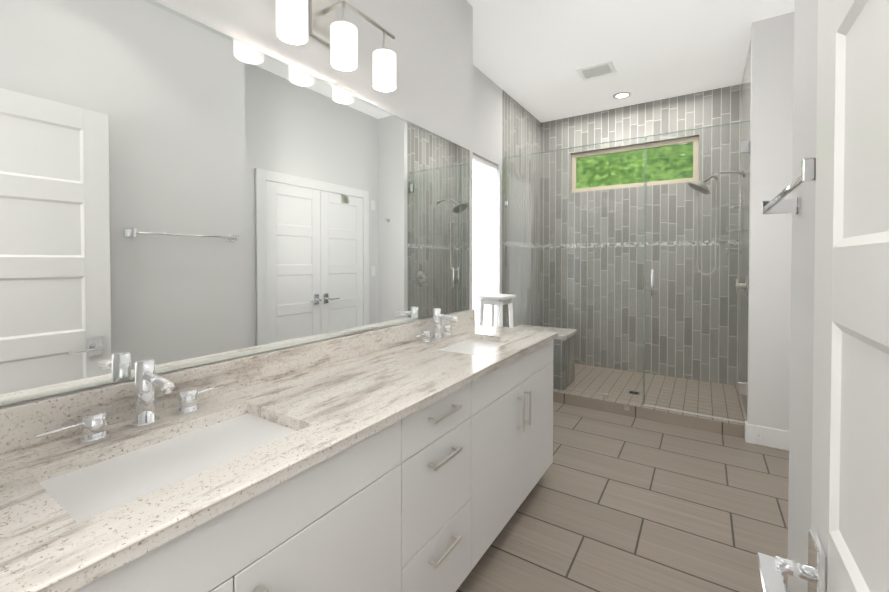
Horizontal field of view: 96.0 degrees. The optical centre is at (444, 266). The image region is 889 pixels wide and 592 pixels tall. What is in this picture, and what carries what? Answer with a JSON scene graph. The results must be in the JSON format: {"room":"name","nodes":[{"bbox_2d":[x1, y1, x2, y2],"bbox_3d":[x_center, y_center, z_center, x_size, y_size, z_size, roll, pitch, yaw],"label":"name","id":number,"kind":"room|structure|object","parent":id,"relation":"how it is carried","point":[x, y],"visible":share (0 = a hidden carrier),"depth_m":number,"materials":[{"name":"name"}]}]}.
{"room":"bathroom","nodes":[
{"label":"bathroom","id":0,"kind":"room"},
{"bbox_2d":[0,0,472,407],"bbox_3d":[-1.104,-0.213,1.198,0.520,3.030,3.960,1,1,33],"label":"wall","id":1,"kind":"structure","parent":0,"point":[430,45],"depth_m":2.07,"materials":[{"name":"white paint"}]},
{"bbox_2d":[0,0,469,405],"bbox_3d":[-0.492,-0.230,1.658,0.006,1.060,2.413,1,1,33],"label":"mirror","id":2,"kind":"object","parent":1,"relation":"attached to","point":[178,191],"visible":1,"depth_m":1.21,"materials":[{"name":"white mirror"}]},
{"bbox_2d":[0,309,474,454],"bbox_3d":[-0.474,0.355,1.680,0.019,0.099,2.476,1,1,33],"label":"backsplash","id":3,"kind":"structure","parent":1,"relation":"attached to","point":[24,424],"depth_m":1.25,"materials":[{"name":"beige stone"}]},
{"bbox_2d":[276,0,395,91],"bbox_3d":[-0.426,-0.943,1.583,0.186,0.312,0.600,1,1,33],"label":"sconce","id":4,"kind":"object","parent":1,"relation":"attached to","point":[340,38],"visible":1,"depth_m":1.56,"materials":[{"name":"white glass"}]},
{"bbox_2d":[473,65,540,326],"bbox_3d":[0.515,-0.254,4.046,0.140,3.030,2.580,1,1,33],"label":"wall","id":5,"kind":"structure","parent":0,"point":[521,130],"depth_m":4.25,"materials":[{"name":"tile"}]},
{"bbox_2d":[473,154,496,325],"bbox_3d":[0.305,-0.143,3.676,0.042,1.714,0.742,1,1,33],"label":"window","id":6,"kind":"structure","parent":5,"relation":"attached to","point":[484,226],"depth_m":3.76,"materials":[{"name":"white"}]},
{"bbox_2d":[456,402,788,591],"bbox_3d":[0.495,1.344,1.721,2.660,0.100,6.540,1,1,33],"label":"floor","id":7,"kind":"structure","parent":0,"point":[613,502],"depth_m":2.07,"materials":[{"name":"tile"}]},
{"bbox_2d":[52,335,557,591],"bbox_3d":[-0.236,0.869,1.522,0.598,0.858,2.458,1,1,33],"label":"bathroom vanity","id":8,"kind":"object","parent":7,"relation":"on","point":[415,456],"depth_m":1.15,"materials":[{"name":"white wood"}]},
{"bbox_2d":[0,323,557,591],"bbox_3d":[-0.236,0.423,1.529,0.583,0.033,2.480,1,1,33],"label":"countertop","id":9,"kind":"structure","parent":8,"relation":"on","point":[44,547],"depth_m":0.91,"materials":[{"name":"beige stone"}]},
{"bbox_2d":[76,358,227,442],"bbox_3d":[-0.724,0.331,1.060,0.165,0.165,0.342,1,1,33],"label":"faucet","id":10,"kind":"object","parent":9,"relation":"on","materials":[{"name":"silver metal"}]},
{"bbox_2d":[36,407,299,518],"bbox_3d":[-0.597,0.527,0.934,0.330,0.182,0.500,1,1,33],"label":"sink","id":11,"kind":"object","parent":9,"relation":"in","point":[90,486],"depth_m":0.92,"materials":[{"name":"white ceramic"}]},
{"bbox_2d":[420,307,459,342],"bbox_3d":[0.026,0.314,2.218,0.165,0.165,0.342,1,1,33],"label":"faucet","id":12,"kind":"object","parent":9,"relation":"on","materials":[{"name":"silver metal"}]},
{"bbox_2d":[440,335,511,354],"bbox_3d":[0.153,0.510,2.092,0.330,0.182,0.500,1,1,33],"label":"sink","id":13,"kind":"object","parent":9,"relation":"in","point":[473,344],"depth_m":2.18,"materials":[{"name":"white ceramic"}]},
{"bbox_2d":[476,294,515,327],"bbox_3d":[0.453,0.759,3.504,0.282,1.021,0.332,1,1,33],"label":"stool","id":14,"kind":"object","parent":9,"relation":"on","point":[499,300],"visible":0.44,"depth_m":3.44,"materials":[{"name":"white wood"}]},
{"bbox_2d":[553,363,746,438],"bbox_3d":[1.724,1.212,3.974,1.990,0.100,1.140,1,1,33],"label":"shower floor","id":15,"kind":"structure","parent":7,"relation":"on","point":[693,421],"depth_m":3.57,"materials":[{"name":"tile"}]},
{"bbox_2d":[514,324,576,389],"bbox_3d":[0.986,0.900,4.084,0.623,0.520,0.410,1,1,33],"label":"shower bench","id":16,"kind":"object","parent":15,"relation":"on","point":[570,365],"depth_m":3.84,"materials":[{"name":"tile"}]},
{"bbox_2d":[504,120,749,422],"bbox_3d":[1.438,0.038,3.517,1.987,2.260,0.117,1,1,33],"label":"glass","id":17,"kind":"object","parent":15,"relation":"on","point":[743,148],"visible":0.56,"depth_m":3.36,"materials":[{"name":"clear glass"}]},
{"bbox_2d":[627,391,640,395],"bbox_3d":[1.746,1.164,3.685,0.100,0.004,0.100,1,1,33],"label":"shower drain","id":18,"kind":"object","parent":15,"relation":"on","point":[634,393],"depth_m":3.67,"materials":[{"name":"silver metal"}]},
{"bbox_2d":[467,0,794,122],"bbox_3d":[0.495,-1.785,1.677,2.660,0.100,6.540,1,1,33],"label":"ceiling","id":19,"kind":"structure","parent":0,"point":[531,56],"depth_m":3.21,"materials":[{"name":"white paint"}]},
{"bbox_2d":[576,60,616,80],"bbox_3d":[1.366,-1.756,3.591,0.300,0.012,0.250,1,1,33],"label":"ceiling vent","id":20,"kind":"object","parent":19,"relation":"in","point":[597,70],"visible":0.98,"depth_m":3.57,"materials":[{"name":"white"}]},
{"bbox_2d":[613,92,630,98],"bbox_3d":[1.831,-1.765,4.125,0.170,0.010,0.170,1,1,33],"label":"recessed light","id":21,"kind":"object","parent":19,"relation":"in","point":[621,95],"visible":1,"depth_m":4.13,"materials":[{"name":"white"}]},
{"bbox_2d":[541,84,740,385],"bbox_3d":[2.294,-0.258,4.346,2.520,3.030,0.140,1,1,33],"label":"wall","id":22,"kind":"structure","parent":0,"point":[708,108],"depth_m":4.32,"materials":[{"name":"tile"}]},
{"bbox_2d":[572,136,698,192],"bbox_3d":[2.078,-1.110,4.469,1.290,0.470,0.040,1,1,33],"label":"shower window","id":23,"kind":"structure","parent":22,"relation":"in","point":[694,140],"depth_m":4.41,"materials":[{"name":"beige"}]},
{"bbox_2d":[738,40,750,416],"bbox_3d":[2.781,-0.243,3.268,0.530,3.030,1.140,1,1,33],"label":"wall","id":24,"kind":"structure","parent":0,"point":[745,96],"depth_m":3.39,"materials":[{"name":"tile"}]},
{"bbox_2d":[688,170,744,274],"bbox_3d":[2.430,-0.390,3.600,0.422,0.927,0.200,1,1,33],"label":"shower head","id":25,"kind":"object","parent":24,"relation":"attached to","point":[703,189],"depth_m":3.59},
{"bbox_2d":[726,186,741,254],"bbox_3d":[2.691,-0.424,3.718,0.111,0.626,0.206,1,1,33],"label":"caddy shelf","id":26,"kind":"object","parent":24,"relation":"attached to","point":[739,207],"depth_m":3.67,"materials":[{"name":"silver metal"}]},
{"bbox_2d":[735,277,747,295],"bbox_3d":[2.359,0.153,3.178,0.074,0.150,0.150,1,1,33],"label":"shower valve","id":27,"kind":"object","parent":24,"relation":"attached to","point":[740,285],"depth_m":3.16,"materials":[{"name":"silver metal"}]},
{"bbox_2d":[747,11,794,430],"bbox_3d":[2.450,-0.236,2.768,0.542,3.030,0.060,1,1,33],"label":"wall","id":28,"kind":"structure","parent":0,"point":[771,176],"depth_m":2.83,"materials":[{"name":"white paint"}]},
{"bbox_2d":[745,421,788,450],"bbox_3d":[2.344,1.211,2.804,0.376,0.135,0.030,1,1,33],"label":"baseboard","id":29,"kind":"structure","parent":28,"relation":"attached to","point":[768,437],"depth_m":2.84,"materials":[{"name":"white wood"}]},
{"bbox_2d":[787,0,817,591],"bbox_3d":[0.881,-0.202,0.383,0.582,3.030,1.790,1,1,33],"label":"wall","id":30,"kind":"structure","parent":0,"point":[803,261],"depth_m":1.15,"materials":[{"name":"white paint"}]},
{"bbox_2d":[761,157,815,213],"bbox_3d":[0.861,-0.180,0.969,0.088,0.048,0.658,1,1,33],"label":"towel rail","id":31,"kind":"object","parent":30,"relation":"attached to","point":[778,204],"visible":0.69,"depth_m":1.01,"materials":[{"name":"silver metal"}]},
{"bbox_3d":[-0.536,-0.199,0.163,1.558,3.030,0.120,1,1,33],"label":"wall","id":32,"kind":"structure","parent":0,"visible":0},
{"bbox_2d":[757,0,888,591],"bbox_3d":[0.331,0.244,0.264,0.124,2.118,0.922,1,1,33],"label":"door","id":33,"kind":"structure","parent":32,"relation":"in","point":[848,541],"depth_m":0.50,"materials":[{"name":"white wood"}]},
{"label":"outside","id":34,"kind":"structure","parent":0,"visible":0},
{"bbox_2d":[577,143,692,188],"bbox_3d":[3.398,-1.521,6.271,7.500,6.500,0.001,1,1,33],"label":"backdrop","id":35,"kind":"structure","parent":34,"point":[654,157],"depth_m":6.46,"materials":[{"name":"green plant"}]}
]}

